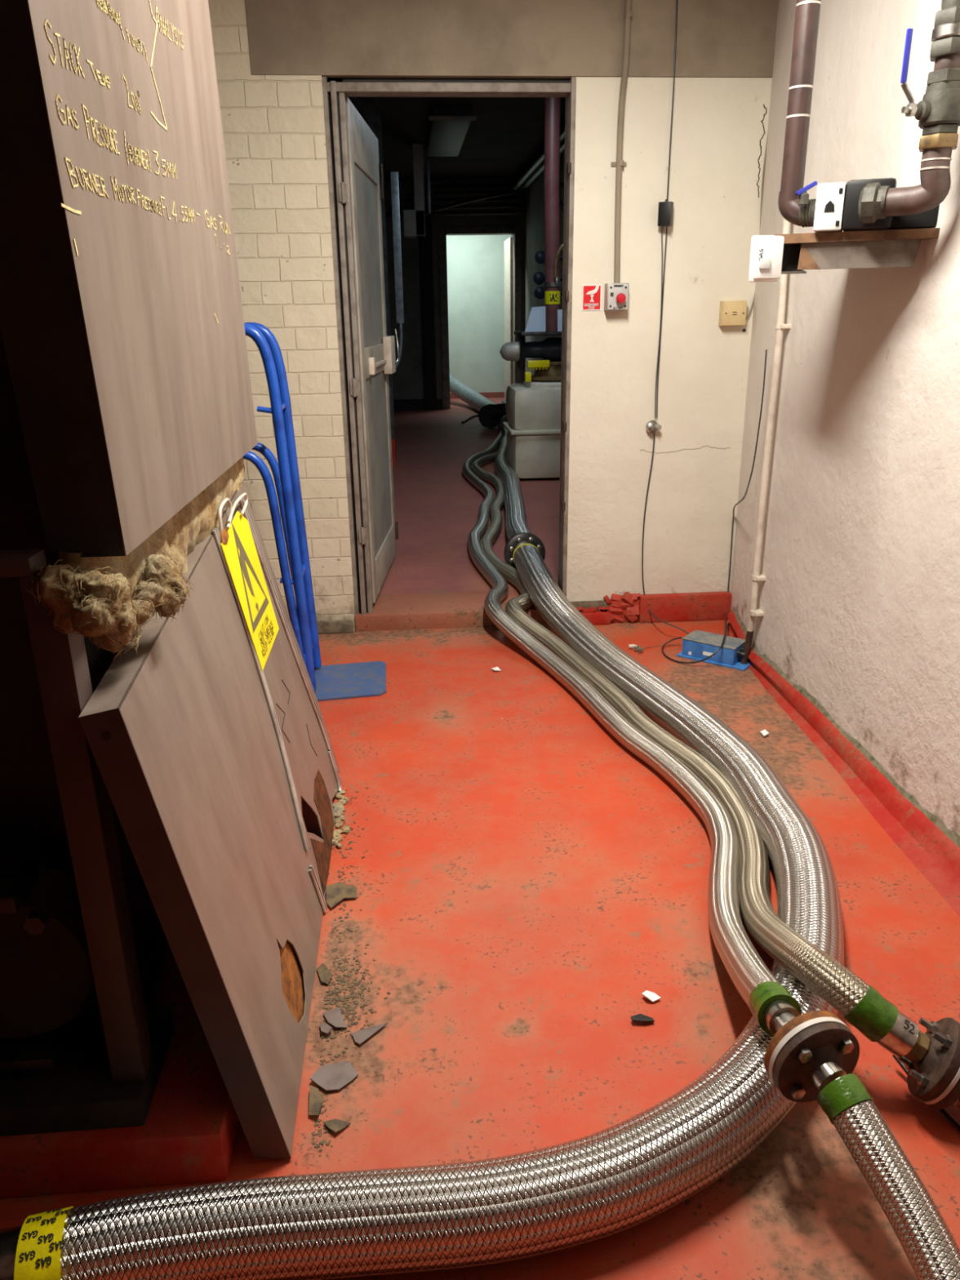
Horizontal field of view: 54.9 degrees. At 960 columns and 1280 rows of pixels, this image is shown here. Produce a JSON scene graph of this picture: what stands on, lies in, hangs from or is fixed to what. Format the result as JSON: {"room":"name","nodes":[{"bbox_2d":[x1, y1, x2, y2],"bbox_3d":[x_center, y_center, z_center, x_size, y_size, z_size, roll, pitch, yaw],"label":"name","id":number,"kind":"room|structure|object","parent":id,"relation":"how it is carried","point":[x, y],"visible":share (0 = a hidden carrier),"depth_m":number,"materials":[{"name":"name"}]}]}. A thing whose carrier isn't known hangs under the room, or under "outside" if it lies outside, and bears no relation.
{"room":"boiler room","nodes":[
{"label":"boiler room","id":0,"kind":"room"},
{"bbox_2d":[347,97,395,439],"bbox_3d":[-1.145,-2.922,7.462,0.800,2.530,0.450,-2,20,-4],"label":"wall pier","id":1,"kind":"object","parent":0,"point":[369,108],"visible":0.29,"depth_m":7.07,"materials":[{"name":"brick"}]},
{"bbox_2d":[390,171,404,323],"bbox_3d":[-0.642,-3.038,7.189,0.060,1.084,0.055,-2,20,-4],"label":"channel","id":2,"kind":"object","parent":1,"relation":"attached to","point":[393,175],"visible":1,"depth_m":7.16,"materials":[{"name":"metal"}]},
{"bbox_2d":[395,323,402,368],"bbox_3d":[-0.676,-2.335,7.411,0.121,0.390,0.034,-2,20,-4],"label":"cable","id":3,"kind":"object","parent":2,"relation":"attached to","point":[400,324],"visible":0.73,"depth_m":7.39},
{"bbox_2d":[391,438,396,467],"bbox_3d":[-1.127,-1.622,7.923,0.804,0.230,0.457,-2,20,-4],"label":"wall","id":4,"kind":"structure","parent":0,"point":[393,441],"depth_m":7.74,"materials":[{"name":"red paint"}]},
{"bbox_2d":[384,180,518,399],"bbox_3d":[-1.016,-4.459,12.010,3.020,2.830,0.200,-2,20,-4],"label":"wall","id":5,"kind":"structure","parent":0,"point":[408,376],"depth_m":11.83,"materials":[{"name":"paint"}]},
{"bbox_2d":[393,398,442,409],"bbox_3d":[-1.497,-3.129,12.319,2.000,0.130,0.030,-2,20,-4],"label":"baseboard","id":6,"kind":"structure","parent":5,"relation":"attached to","point":[398,404],"depth_m":12.35,"materials":[{"name":"black"}]},
{"bbox_2d":[419,215,520,409],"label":"door","id":7,"kind":"structure","parent":5,"relation":"in","point":[512,246],"depth_m":11.98,"materials":[{"name":"brown paint"}]},
{"bbox_2d":[355,590,547,631],"bbox_3d":[-0.094,-0.129,4.166,0.918,0.091,0.312,-2,20,-4],"label":"step","id":8,"kind":"structure","parent":0,"point":[457,609],"depth_m":4.03,"materials":[{"name":"red paint"}]},
{"bbox_2d":[321,76,576,614],"bbox_3d":[-0.137,-1.258,4.179,0.921,2.030,1.090,-2,20,-4],"label":"door","id":9,"kind":"structure","parent":8,"relation":"on","point":[366,355],"depth_m":3.74,"materials":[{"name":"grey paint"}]},
{"bbox_2d":[378,397,559,595],"bbox_3d":[-0.645,-1.872,9.127,3.350,0.120,10.300,-2,20,-4],"label":"floor","id":10,"kind":"structure","parent":0,"point":[436,506],"depth_m":6.22,"materials":[{"name":"red paint"}]},
{"bbox_2d":[461,413,478,423],"bbox_3d":[-0.007,-2.644,11.040,0.298,0.035,0.747,3,20,10],"label":"loose cable","id":11,"kind":"object","parent":10,"relation":"on","point":[473,415],"visible":0.53,"depth_m":11.05,"materials":[{"name":"black plastic"}]},
{"bbox_2d":[449,373,497,412],"bbox_3d":[-0.117,-3.271,12.112,0.390,0.524,3.002,-6,20,-14],"label":"hose","id":12,"kind":"object","parent":10,"relation":"on","point":[467,394],"visible":0.59,"depth_m":12.39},
{"bbox_2d":[478,400,507,437],"bbox_3d":[0.338,-2.237,9.474,0.614,0.330,2.029,-2,20,-4],"label":"pipe manifold","id":13,"kind":"object","parent":10,"relation":"on","point":[490,415],"visible":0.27,"depth_m":10.00,"materials":[{"name":"metal"}]},
{"bbox_2d":[494,435,530,539],"bbox_3d":[0.206,-1.145,6.630,0.190,0.158,4.314,-1,20,1],"label":"hose","id":14,"kind":"object","parent":10,"relation":"on","point":[516,522],"visible":0.8,"depth_m":5.91,"materials":[{"name":"metal"}]},
{"bbox_2d":[502,380,560,479],"bbox_3d":[0.537,-1.658,7.191,0.665,0.725,0.630,-2,20,-4],"label":"tank","id":15,"kind":"object","parent":10,"relation":"on","point":[533,408],"visible":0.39,"depth_m":6.93,"materials":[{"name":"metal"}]},
{"bbox_2d":[499,330,561,382],"bbox_3d":[0.508,-2.154,6.996,0.730,0.350,0.500,-2,20,-4],"label":"gas booster","id":16,"kind":"object","parent":15,"relation":"on","point":[549,349],"visible":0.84,"depth_m":6.87,"materials":[{"name":"black metal"}]},
{"bbox_2d":[524,306,545,332],"bbox_3d":[0.401,-2.330,6.712,0.153,0.173,0.020,-2,20,-4],"label":"document sleeve","id":17,"kind":"object","parent":16,"relation":"on","point":[536,319],"visible":1,"depth_m":6.71,"materials":[{"name":"plastic"}]},
{"bbox_2d":[531,360,561,380],"bbox_3d":[0.545,-2.057,7.034,0.400,0.130,0.400,-2,20,-4],"label":"valve","id":18,"kind":"object","parent":16,"relation":"on","point":[544,370],"depth_m":6.90,"materials":[{"name":"gold metal"}]},
{"bbox_2d":[543,97,563,331],"bbox_3d":[0.590,-3.079,6.566,0.293,1.680,0.130,12,23,32],"label":"pipe","id":19,"kind":"object","parent":16,"relation":"attached to","point":[553,248],"visible":0.81,"depth_m":6.58,"materials":[{"name":"metal"}]},
{"bbox_2d":[547,293,558,302],"bbox_3d":[0.536,-2.507,6.766,0.074,0.059,0.017,-1,20,0],"label":"print","id":20,"kind":"object","parent":19,"relation":"attached to","point":[552,297],"depth_m":6.76},
{"bbox_2d":[557,309,562,331],"bbox_3d":[0.589,-2.327,6.729,0.053,0.150,0.020,-2,20,-4],"label":"document sleeve","id":21,"kind":"object","parent":16,"relation":"on","point":[559,311],"visible":0.64,"depth_m":6.72,"materials":[{"name":"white paper"}]},
{"bbox_2d":[379,97,565,181],"bbox_3d":[-0.680,-4.572,8.124,3.350,0.120,10.380,-2,20,-4],"label":"ceiling","id":22,"kind":"structure","parent":0,"point":[507,134],"depth_m":8.61,"materials":[{"name":"paint"}]},
{"bbox_2d":[403,143,425,238],"bbox_3d":[-0.662,-4.436,9.147,0.213,0.822,0.250,-2,20,-4],"label":"duct","id":23,"kind":"object","parent":22,"relation":"hanging from","point":[414,220],"visible":1,"depth_m":9.08,"materials":[{"name":"metal"}]},
{"bbox_2d":[426,155,431,213],"bbox_3d":[-0.521,-4.670,9.396,0.030,0.600,0.050,-2,20,-4],"label":"channel","id":24,"kind":"object","parent":22,"relation":"hanging from","point":[428,157],"visible":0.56,"depth_m":9.39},
{"bbox_2d":[426,105,476,156],"bbox_3d":[-0.293,-4.481,8.189,0.377,0.105,1.980,-2,20,-4],"label":"ceiling light","id":25,"kind":"object","parent":22,"relation":"attached to","point":[449,125],"visible":1,"depth_m":7.75,"materials":[{"name":"plastic"}]},
{"bbox_2d":[509,124,564,190],"bbox_3d":[0.688,-4.239,7.762,0.090,0.090,7.300,-2,20,-4],"label":"ceiling pipe","id":26,"kind":"object","parent":22,"relation":"attached to","point":[539,160],"visible":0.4,"depth_m":9.32,"materials":[{"name":"metal"}]},
{"bbox_2d":[518,140,564,193],"bbox_3d":[0.788,-4.243,7.769,0.090,0.090,7.300,-2,20,-4],"label":"ceiling pipe","id":27,"kind":"object","parent":22,"relation":"hanging from","point":[540,171],"visible":0.17,"depth_m":9.77,"materials":[{"name":"metal"}]},
{"bbox_2d":[435,187,526,211],"bbox_3d":[0.012,-5.120,10.745,1.063,0.243,0.040,-2,20,-4],"label":"cable","id":28,"kind":"object","parent":27,"relation":"hanging from","point":[520,190],"visible":1,"depth_m":10.73,"materials":[{"name":"black plastic"}]},
{"bbox_2d":[446,235,511,392],"bbox_3d":[-1.093,-4.953,13.399,3.100,2.830,0.150,-2,20,-4],"label":"wall","id":29,"kind":"structure","parent":0,"point":[475,263],"depth_m":13.46,"materials":[{"name":"paint"}]},
{"bbox_2d":[449,391,504,398],"bbox_3d":[-1.068,-3.627,13.775,3.100,0.080,0.030,-2,20,-4],"label":"baseboard","id":30,"kind":"structure","parent":29,"relation":"attached to","point":[489,394],"depth_m":13.85,"materials":[{"name":"red paint"}]},
{"bbox_2d":[0,618,959,1279],"bbox_3d":[-0.320,0.911,1.478,3.300,0.100,5.420,-2,20,-4],"label":"floor","id":31,"kind":"structure","parent":0,"point":[531,876],"depth_m":1.98,"materials":[{"name":"red paint"}]},
{"bbox_2d":[0,797,303,1198],"bbox_3d":[-1.175,0.572,2.166,1.420,0.100,1.625,-2,20,-4],"label":"plinth","id":32,"kind":"structure","parent":31,"relation":"on","point":[188,1134],"depth_m":1.45,"materials":[{"name":"red paint"}]},
{"bbox_3d":[-1.172,-0.541,1.715,1.148,2.300,1.470,-2,20,-4],"label":"boiler","id":33,"kind":"object","parent":32,"relation":"on","visible":0},
{"bbox_2d":[26,559,142,660],"bbox_3d":[-0.516,-0.039,1.212,0.142,0.130,0.087,5,20,16],"label":"clump","id":34,"kind":"object","parent":33,"relation":"hanging from","point":[89,603],"visible":1,"depth_m":1.19,"materials":[{"name":"fabric"}]},
{"bbox_2d":[0,0,257,557],"bbox_3d":[-0.574,-0.989,1.476,0.101,1.513,1.335,-2,20,-4],"label":"wooden panel","id":35,"kind":"object","parent":33,"relation":"attached to","point":[122,321],"visible":1,"depth_m":1.24,"materials":[{"name":"wood"}]},
{"bbox_2d":[59,456,244,648],"bbox_3d":[-0.597,-0.264,1.842,0.105,0.258,1.206,-2,20,-4],"label":"blanket","id":36,"kind":"object","parent":35,"relation":"hanging from","point":[193,523],"visible":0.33,"depth_m":1.68,"materials":[{"name":"fabric"}]},
{"bbox_2d":[78,485,342,1159],"bbox_3d":[-0.481,0.208,1.965,0.246,0.902,1.323,-2,20,-4],"label":"panel","id":37,"kind":"object","parent":31,"relation":"on","point":[206,757],"visible":0.96,"depth_m":1.56,"materials":[{"name":"wood"}]},
{"bbox_2d":[130,552,195,631],"bbox_3d":[-0.484,-0.068,1.386,0.092,0.096,0.193,-2,20,-4],"label":"clump","id":38,"kind":"object","parent":37,"relation":"on","point":[162,591],"visible":0.9,"depth_m":1.40,"materials":[{"name":"fabric"}]},
{"bbox_2d":[217,493,279,671],"bbox_3d":[-0.531,-0.156,2.138,0.070,0.360,0.342,-2,20,-4],"label":"warning sign","id":39,"kind":"object","parent":37,"relation":"attached to","point":[237,544],"visible":1,"depth_m":2.10,"materials":[{"name":"yellow plastic"}]},
{"bbox_2d":[220,526,228,543],"bbox_3d":[-0.546,-0.221,1.980,0.009,0.029,0.069,-2,20,-4],"label":"tag","id":40,"kind":"object","parent":39,"relation":"on","point":[224,534],"depth_m":1.97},
{"bbox_2d":[243,322,386,701],"bbox_3d":[-0.612,-0.441,3.238,0.508,1.274,0.365,-2,20,-4],"label":"truck","id":41,"kind":"object","parent":31,"relation":"on","point":[363,679],"visible":0.83,"depth_m":3.23,"materials":[{"name":"blue paint"}]},
{"bbox_2d":[308,1084,323,1116],"bbox_3d":[-0.286,0.804,1.608,0.025,0.011,0.068,-2,20,-4],"label":"flake","id":42,"kind":"object","parent":31,"relation":"on","point":[316,1101],"visible":1,"depth_m":1.60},
{"bbox_2d":[316,963,332,985],"bbox_3d":[-0.321,0.694,1.920,0.026,0.009,0.062,-8,21,-20],"label":"flake","id":43,"kind":"object","parent":31,"relation":"on","point":[325,975],"visible":1,"depth_m":1.92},
{"bbox_2d":[320,1023,332,1034],"bbox_3d":[-0.299,0.745,1.772,0.020,0.011,0.036,-17,25,-38],"label":"flake","id":44,"kind":"object","parent":31,"relation":"on","point":[326,1028],"visible":1,"depth_m":1.77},
{"bbox_2d":[310,1060,358,1091],"bbox_3d":[-0.263,0.783,1.665,0.067,0.011,0.071,14,24,36],"label":"flake","id":45,"kind":"object","parent":31,"relation":"on","point":[335,1076],"visible":1,"depth_m":1.66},
{"bbox_2d":[323,1007,346,1028],"bbox_3d":[-0.282,0.738,1.796,0.032,0.008,0.057,-9,21,-22],"label":"flake","id":46,"kind":"object","parent":31,"relation":"on","point":[334,1017],"visible":1,"depth_m":1.80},
{"bbox_2d":[323,1118,350,1133],"bbox_3d":[-0.244,0.819,1.568,0.037,0.008,0.032,15,25,38],"label":"flake","id":47,"kind":"object","parent":31,"relation":"on","point":[335,1125],"visible":1,"depth_m":1.56,"materials":[{"name":"paint"}]},
{"bbox_2d":[325,882,356,908],"bbox_3d":[-0.334,0.599,2.183,0.085,0.012,0.079,-15,24,-35],"label":"flake","id":48,"kind":"object","parent":31,"relation":"on","point":[337,892],"visible":1,"depth_m":2.18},
{"bbox_2d":[331,787,354,850],"bbox_3d":[-0.378,0.489,2.515,0.080,0.036,0.328,-2,20,-4],"label":"crumbs","id":49,"kind":"object","parent":31,"relation":"on","point":[339,808],"visible":0.93,"depth_m":2.50,"materials":[{"name":"stone"}]},
{"bbox_2d":[311,786,390,1152],"bbox_3d":[-0.272,0.634,2.103,0.142,0.003,1.238,-2,20,-4],"label":"dirt","id":50,"kind":"object","parent":31,"relation":"on","point":[345,1005],"visible":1,"depth_m":1.86,"materials":[{"name":"soil"}]},
{"bbox_2d":[351,1022,387,1044],"bbox_3d":[-0.214,0.747,1.770,0.033,0.006,0.073,15,25,38],"label":"flake","id":51,"kind":"object","parent":31,"relation":"on","point":[359,1037],"visible":1,"depth_m":1.76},
{"bbox_2d":[0,543,844,1279],"bbox_3d":[0.323,0.284,2.712,1.278,0.241,3.678,4,20,14],"label":"hose","id":52,"kind":"object","parent":31,"relation":"on","point":[613,1180],"visible":0.88,"depth_m":1.32,"materials":[{"name":"metal"}]},
{"bbox_2d":[18,1208,70,1267],"bbox_3d":[-0.591,0.810,1.262,0.057,0.025,0.096,-6,20,-14],"label":"print","id":53,"kind":"object","parent":52,"relation":"on","point":[44,1237],"depth_m":1.24},
{"bbox_2d":[491,666,500,671],"bbox_3d":[0.061,0.112,3.539,0.026,0.008,0.032,-9,21,-23],"label":"chip","id":54,"kind":"object","parent":31,"relation":"on","point":[496,668],"visible":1,"depth_m":3.54,"materials":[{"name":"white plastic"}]},
{"bbox_2d":[462,426,801,1035],"bbox_3d":[0.192,-0.845,5.907,0.599,0.225,9.384,-2,20,-2],"label":"hose","id":55,"kind":"object","parent":31,"relation":"on","point":[766,998],"visible":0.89,"depth_m":2.48,"materials":[{"name":"metal"}]},
{"bbox_2d":[764,1008,859,1102],"bbox_3d":[0.515,0.647,1.446,0.145,0.145,0.088,-6,20,-15],"label":"flange","id":56,"kind":"object","parent":55,"relation":"attached to","point":[800,1045],"visible":0.88,"depth_m":1.41,"materials":[{"name":"brown metal"}]},
{"bbox_2d":[630,1013,654,1022],"bbox_3d":[0.314,0.732,1.784,0.044,0.012,0.018,-2,20,-4],"label":"flake","id":57,"kind":"object","parent":31,"relation":"on","point":[639,1017],"visible":1,"depth_m":1.78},
{"bbox_2d":[641,990,661,1002],"bbox_3d":[0.341,0.711,1.843,0.026,0.012,0.030,-15,24,-34],"label":"chip","id":58,"kind":"object","parent":31,"relation":"on","point":[652,997],"visible":1,"depth_m":1.84,"materials":[{"name":"white plastic"}]},
{"bbox_2d":[628,644,677,653],"bbox_3d":[0.715,0.029,3.734,0.218,0.019,0.077,-3,20,-7],"label":"connector","id":59,"kind":"object","parent":31,"relation":"on","point":[630,646],"visible":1,"depth_m":3.74,"materials":[{"name":"white paint"}]},
{"bbox_2d":[662,622,728,663],"bbox_3d":[0.898,-0.038,3.829,0.246,0.118,0.638,5,20,16],"label":"cable","id":60,"kind":"object","parent":31,"relation":"on","point":[725,633],"visible":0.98,"depth_m":3.58,"materials":[{"name":"black plastic"}]},
{"bbox_2d":[471,452,929,1062],"bbox_3d":[0.276,-0.509,4.982,0.563,0.211,7.325,-2,20,-3],"label":"hose","id":61,"kind":"object","parent":31,"relation":"on","point":[877,1019],"visible":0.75,"depth_m":2.09,"materials":[{"name":"metal"}]},
{"bbox_2d":[503,532,545,569],"bbox_3d":[0.220,-0.426,4.551,0.205,0.205,0.073,-5,20,-11],"label":"flange","id":62,"kind":"object","parent":61,"relation":"attached to","point":[519,539],"visible":0.54,"depth_m":4.52,"materials":[{"name":"metal"}]},
{"bbox_2d":[897,1017,959,1109],"bbox_3d":[0.780,0.719,1.573,0.114,0.148,0.149,3,20,11],"label":"flange","id":63,"kind":"object","parent":61,"relation":"attached to","point":[934,1079],"visible":0.86,"depth_m":1.54,"materials":[{"name":"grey metal"}]},
{"bbox_2d":[676,629,750,671],"bbox_3d":[0.931,0.035,3.629,0.289,0.076,0.150,14,24,35],"label":"electrical box","id":64,"kind":"object","parent":31,"relation":"on","point":[698,645],"visible":0.78,"depth_m":3.59,"materials":[{"name":"paint"}]},
{"bbox_2d":[760,729,768,736],"bbox_3d":[0.917,0.300,2.974,0.020,0.010,0.040,-2,20,-4],"label":"chip","id":65,"kind":"object","parent":31,"relation":"on","point":[764,732],"visible":1,"depth_m":2.97,"materials":[{"name":"white plastic"}]},
{"bbox_2d":[811,1061,959,1279],"bbox_3d":[0.584,0.783,1.270,0.082,0.197,0.377,-6,20,-14],"label":"hose","id":66,"kind":"object","parent":31,"relation":"on","point":[931,1250],"visible":1,"depth_m":1.28,"materials":[{"name":"metal"}]},
{"bbox_2d":[892,1054,959,1131],"bbox_3d":[0.782,0.787,1.581,0.011,0.033,0.199,-8,21,-19],"label":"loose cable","id":67,"kind":"object","parent":31,"relation":"on","point":[944,1112],"visible":0.37,"depth_m":1.56,"materials":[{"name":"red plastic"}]},
{"bbox_2d":[955,1097,959,1108],"bbox_3d":[0.897,0.778,1.544,0.215,0.156,0.100,7,21,22],"label":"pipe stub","id":68,"kind":"object","parent":31,"relation":"on","point":[957,1105],"visible":0.12,"depth_m":1.54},
{"bbox_2d":[208,0,772,631],"bbox_3d":[-0.453,-1.314,3.679,3.520,2.620,0.220,-2,20,-4],"label":"wall","id":69,"kind":"structure","parent":0,"point":[717,128],"depth_m":3.63,"materials":[{"name":"beige paint"}]},
{"bbox_2d":[316,620,353,633],"bbox_3d":[-0.650,-0.056,3.975,0.210,0.055,0.030,-2,20,-4],"label":"trim","id":70,"kind":"structure","parent":69,"relation":"attached to","point":[330,626],"depth_m":3.96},
{"bbox_2d":[244,0,778,79],"bbox_3d":[0.231,-2.330,3.374,2.120,0.520,0.224,-2,20,-4],"label":"lintel","id":71,"kind":"object","parent":69,"relation":"attached to","point":[564,39],"visible":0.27,"depth_m":3.31,"materials":[{"name":"concrete"}]},
{"bbox_2d":[666,0,677,199],"bbox_3d":[0.707,-2.046,3.387,0.013,0.798,0.006,-2,20,-4],"label":"cable","id":72,"kind":"object","parent":71,"relation":"attached to","point":[676,0],"visible":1,"depth_m":3.40,"materials":[{"name":"black plastic"}]},
{"bbox_2d":[657,199,673,226],"bbox_3d":[0.706,-1.625,3.514,0.048,0.094,0.040,9,22,26],"label":"adapter","id":73,"kind":"object","parent":72,"relation":"hanging from","point":[665,211],"visible":1,"depth_m":3.50,"materials":[{"name":"plastic"}]},
{"bbox_2d":[654,226,667,417],"bbox_3d":[0.715,-1.254,3.670,0.023,0.724,0.007,-2,20,-4],"label":"cable","id":74,"kind":"object","parent":73,"relation":"hanging from","point":[662,277],"visible":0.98,"depth_m":3.66,"materials":[{"name":"black plastic"}]},
{"bbox_2d":[569,600,609,610],"bbox_3d":[0.474,-0.148,4.048,0.192,0.050,0.012,-2,20,-4],"label":"trim","id":75,"kind":"structure","parent":69,"relation":"attached to","point":[584,604],"depth_m":4.04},
{"bbox_2d":[582,284,601,311],"bbox_3d":[0.438,-1.343,3.625,0.076,0.095,0.004,-2,20,-4],"label":"sign","id":76,"kind":"object","parent":69,"relation":"attached to","point":[591,294],"visible":1,"depth_m":3.62,"materials":[{"name":"red plastic"}]},
{"bbox_2d":[584,285,599,309],"bbox_3d":[0.438,-1.342,3.623,0.057,0.088,0.001,-2,20,-4],"label":"print","id":77,"kind":"object","parent":76,"relation":"attached to","point":[591,292],"depth_m":3.62,"materials":[{"name":"red plastic"}]},
{"bbox_2d":[604,283,629,311],"bbox_3d":[0.534,-1.333,3.590,0.086,0.100,0.091,-2,20,-4],"label":"emergency stop button","id":78,"kind":"object","parent":69,"relation":"attached to","point":[615,295],"visible":1,"depth_m":3.58,"materials":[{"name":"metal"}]},
{"bbox_2d":[610,0,635,283],"bbox_3d":[0.527,-1.898,3.417,0.071,1.081,0.039,-2,20,-4],"label":"conduit","id":79,"kind":"object","parent":69,"relation":"attached to","point":[628,15],"visible":1,"depth_m":3.42,"materials":[{"name":"metal"}]},
{"bbox_2d":[645,420,661,433],"bbox_3d":[0.710,-0.874,3.793,0.053,0.053,0.052,-9,21,-22],"label":"plug","id":80,"kind":"object","parent":69,"relation":"attached to","point":[652,426],"visible":1,"depth_m":3.78,"materials":[{"name":"metal"}]},
{"bbox_2d":[641,432,688,634],"bbox_3d":[0.768,-0.430,3.789,0.067,0.793,0.362,-10,21,-23],"label":"cable","id":81,"kind":"object","parent":80,"relation":"hanging from","point":[651,612],"visible":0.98,"depth_m":3.91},
{"bbox_2d":[576,591,731,624],"bbox_3d":[0.707,-0.145,4.060,0.795,0.154,0.077,-2,20,-4],"label":"baseboard","id":82,"kind":"structure","parent":69,"relation":"attached to","point":[704,606],"depth_m":4.04,"materials":[{"name":"red paint"}]},
{"bbox_2d":[640,445,729,453],"bbox_3d":[0.856,-0.795,3.856,0.385,0.028,0.001,-2,20,-4],"label":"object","id":83,"kind":"structure","parent":69,"relation":"attached to","point":[704,446],"depth_m":3.86,"materials":[{"name":"concrete"}]},
{"bbox_2d":[718,300,746,325],"bbox_3d":[1.004,-1.297,3.668,0.098,0.094,0.044,-2,20,-4],"label":"wall socket","id":84,"kind":"object","parent":69,"relation":"attached to","point":[731,313],"visible":1,"depth_m":3.65,"materials":[{"name":"plastic"}]},
{"bbox_2d":[745,133,768,319],"bbox_3d":[1.071,-1.680,3.547,0.060,0.869,0.020,-2,20,-4],"label":"cable","id":85,"kind":"object","parent":69,"relation":"attached to","point":[767,133],"visible":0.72,"depth_m":3.54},
{"bbox_2d":[756,104,767,197],"bbox_3d":[1.065,-1.850,3.499,0.022,0.317,0.001,-2,20,-4],"label":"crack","id":86,"kind":"structure","parent":69,"relation":"attached to","point":[763,104],"depth_m":3.50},
{"bbox_2d":[518,194,524,382],"bbox_3d":[0.539,-4.520,12.120,0.100,2.830,0.200,-2,20,-4],"label":"wall","id":87,"kind":"structure","parent":0,"point":[521,216],"depth_m":11.90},
{"bbox_2d":[511,151,564,381],"bbox_3d":[0.933,-3.281,8.729,0.150,2.900,10.360,-2,20,-4],"label":"wall","id":88,"kind":"structure","parent":0,"point":[534,234],"depth_m":10.93,"materials":[{"name":"paint"}]},
{"bbox_2d":[385,209,526,216],"bbox_3d":[-0.315,-5.226,11.318,1.780,0.062,0.044,-2,20,-4],"label":"pipe","id":89,"kind":"object","parent":88,"relation":"attached to","point":[522,211],"visible":0.66,"depth_m":11.32,"materials":[{"name":"metal"}]},
{"bbox_2d":[389,203,526,209],"bbox_3d":[-0.267,-5.305,11.316,1.680,0.062,0.044,-2,20,-4],"label":"pipe","id":90,"kind":"object","parent":88,"relation":"attached to","point":[521,205],"visible":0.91,"depth_m":11.32,"materials":[{"name":"metal"}]},
{"bbox_2d":[399,196,526,203],"bbox_3d":[-0.220,-5.384,11.313,1.580,0.062,0.044,-2,20,-4],"label":"pipe","id":91,"kind":"object","parent":88,"relation":"attached to","point":[521,198],"visible":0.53,"depth_m":11.29,"materials":[{"name":"metal"}]},
{"bbox_2d":[533,271,562,284],"bbox_3d":[0.761,-2.943,7.509,0.670,0.100,0.090,-2,20,-4],"label":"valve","id":92,"kind":"object","parent":88,"relation":"attached to","point":[539,277],"visible":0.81,"depth_m":7.46,"materials":[{"name":"blue metal"}]},
{"bbox_2d":[533,286,562,299],"bbox_3d":[0.770,-2.840,7.547,0.670,0.100,0.090,-2,20,-4],"label":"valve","id":93,"kind":"object","parent":88,"relation":"attached to","point":[539,292],"visible":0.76,"depth_m":7.49,"materials":[{"name":"blue metal"}]},
{"bbox_2d":[534,250,563,263],"bbox_3d":[0.770,-3.090,7.458,0.670,0.100,0.090,-2,20,-4],"label":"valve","id":94,"kind":"object","parent":88,"relation":"attached to","point":[539,255],"visible":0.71,"depth_m":7.40,"materials":[{"name":"blue metal"}]},
{"bbox_2d":[559,182,564,212],"bbox_3d":[0.725,-3.921,7.824,0.336,0.942,0.040,-2,20,-4],"label":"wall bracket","id":95,"kind":"object","parent":88,"relation":"attached to","point":[561,184],"visible":0.03,"depth_m":7.87,"materials":[{"name":"metal"}]},
{"bbox_2d":[730,0,959,836],"bbox_3d":[1.367,-0.437,1.143,0.320,2.620,5.420,-2,20,-4],"label":"wall","id":96,"kind":"structure","parent":0,"point":[859,597],"depth_m":2.61,"materials":[{"name":"paint"}]},
{"bbox_2d":[717,349,767,649],"bbox_3d":[1.036,-0.555,3.635,0.088,1.135,0.596,5,20,16],"label":"cable","id":97,"kind":"object","parent":96,"relation":"attached to","point":[744,495],"visible":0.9,"depth_m":3.47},
{"bbox_2d":[740,217,791,664],"bbox_3d":[1.024,-0.666,3.271,0.057,1.624,0.072,-2,20,-4],"label":"conduit","id":98,"kind":"object","parent":96,"relation":"attached to","point":[780,326],"visible":0.9,"depth_m":3.27,"materials":[{"name":"white paint"}]},
{"bbox_2d":[727,606,959,916],"bbox_3d":[1.176,0.723,1.687,0.162,0.076,4.902,-2,20,-3],"label":"baseboard","id":99,"kind":"structure","parent":96,"relation":"attached to","point":[935,855],"depth_m":2.56,"materials":[{"name":"red paint"}]},
{"bbox_2d":[774,227,940,274],"bbox_3d":[0.923,-1.019,2.437,0.347,0.088,0.450,-2,20,-4],"label":"shelf","id":100,"kind":"object","parent":96,"relation":"attached to","point":[891,248],"visible":0.76,"depth_m":2.31,"materials":[{"name":"brown wood"}]},
{"bbox_2d":[748,235,784,282],"bbox_3d":[0.738,-0.979,2.370,0.075,0.111,0.063,-2,20,-4],"label":"box","id":101,"kind":"object","parent":100,"relation":"attached to","point":[766,251],"visible":1,"depth_m":2.35,"materials":[{"name":"plastic"}]},
{"bbox_2d":[795,177,939,232],"bbox_3d":[0.977,-1.085,2.302,0.369,0.120,0.152,7,21,20],"label":"valve actuator","id":102,"kind":"object","parent":100,"relation":"on","point":[837,204],"visible":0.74,"depth_m":2.26,"materials":[{"name":"white plastic"}]},
{"bbox_2d":[777,0,821,227],"bbox_3d":[0.826,-1.591,2.212,0.126,1.107,0.074,14,25,36],"label":"gas pipe","id":103,"kind":"object","parent":102,"relation":"attached to","point":[807,11],"visible":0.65,"depth_m":2.30,"materials":[{"name":"metal"}]},
{"bbox_2d":[857,0,959,223],"bbox_3d":[0.991,-1.252,2.086,0.092,0.560,0.215,-19,26,-41],"label":"gas pipe","id":104,"kind":"object","parent":102,"relation":"attached to","point":[937,142],"visible":1,"depth_m":2.07,"materials":[{"name":"brown metal"}]},
{"bbox_2d":[900,28,959,128],"bbox_3d":[1.001,-1.239,2.040,0.159,0.185,0.096,-2,20,-4],"label":"valve","id":105,"kind":"object","parent":104,"relation":"on","point":[940,104],"visible":0.97,"depth_m":2.03,"materials":[{"name":"metal"}]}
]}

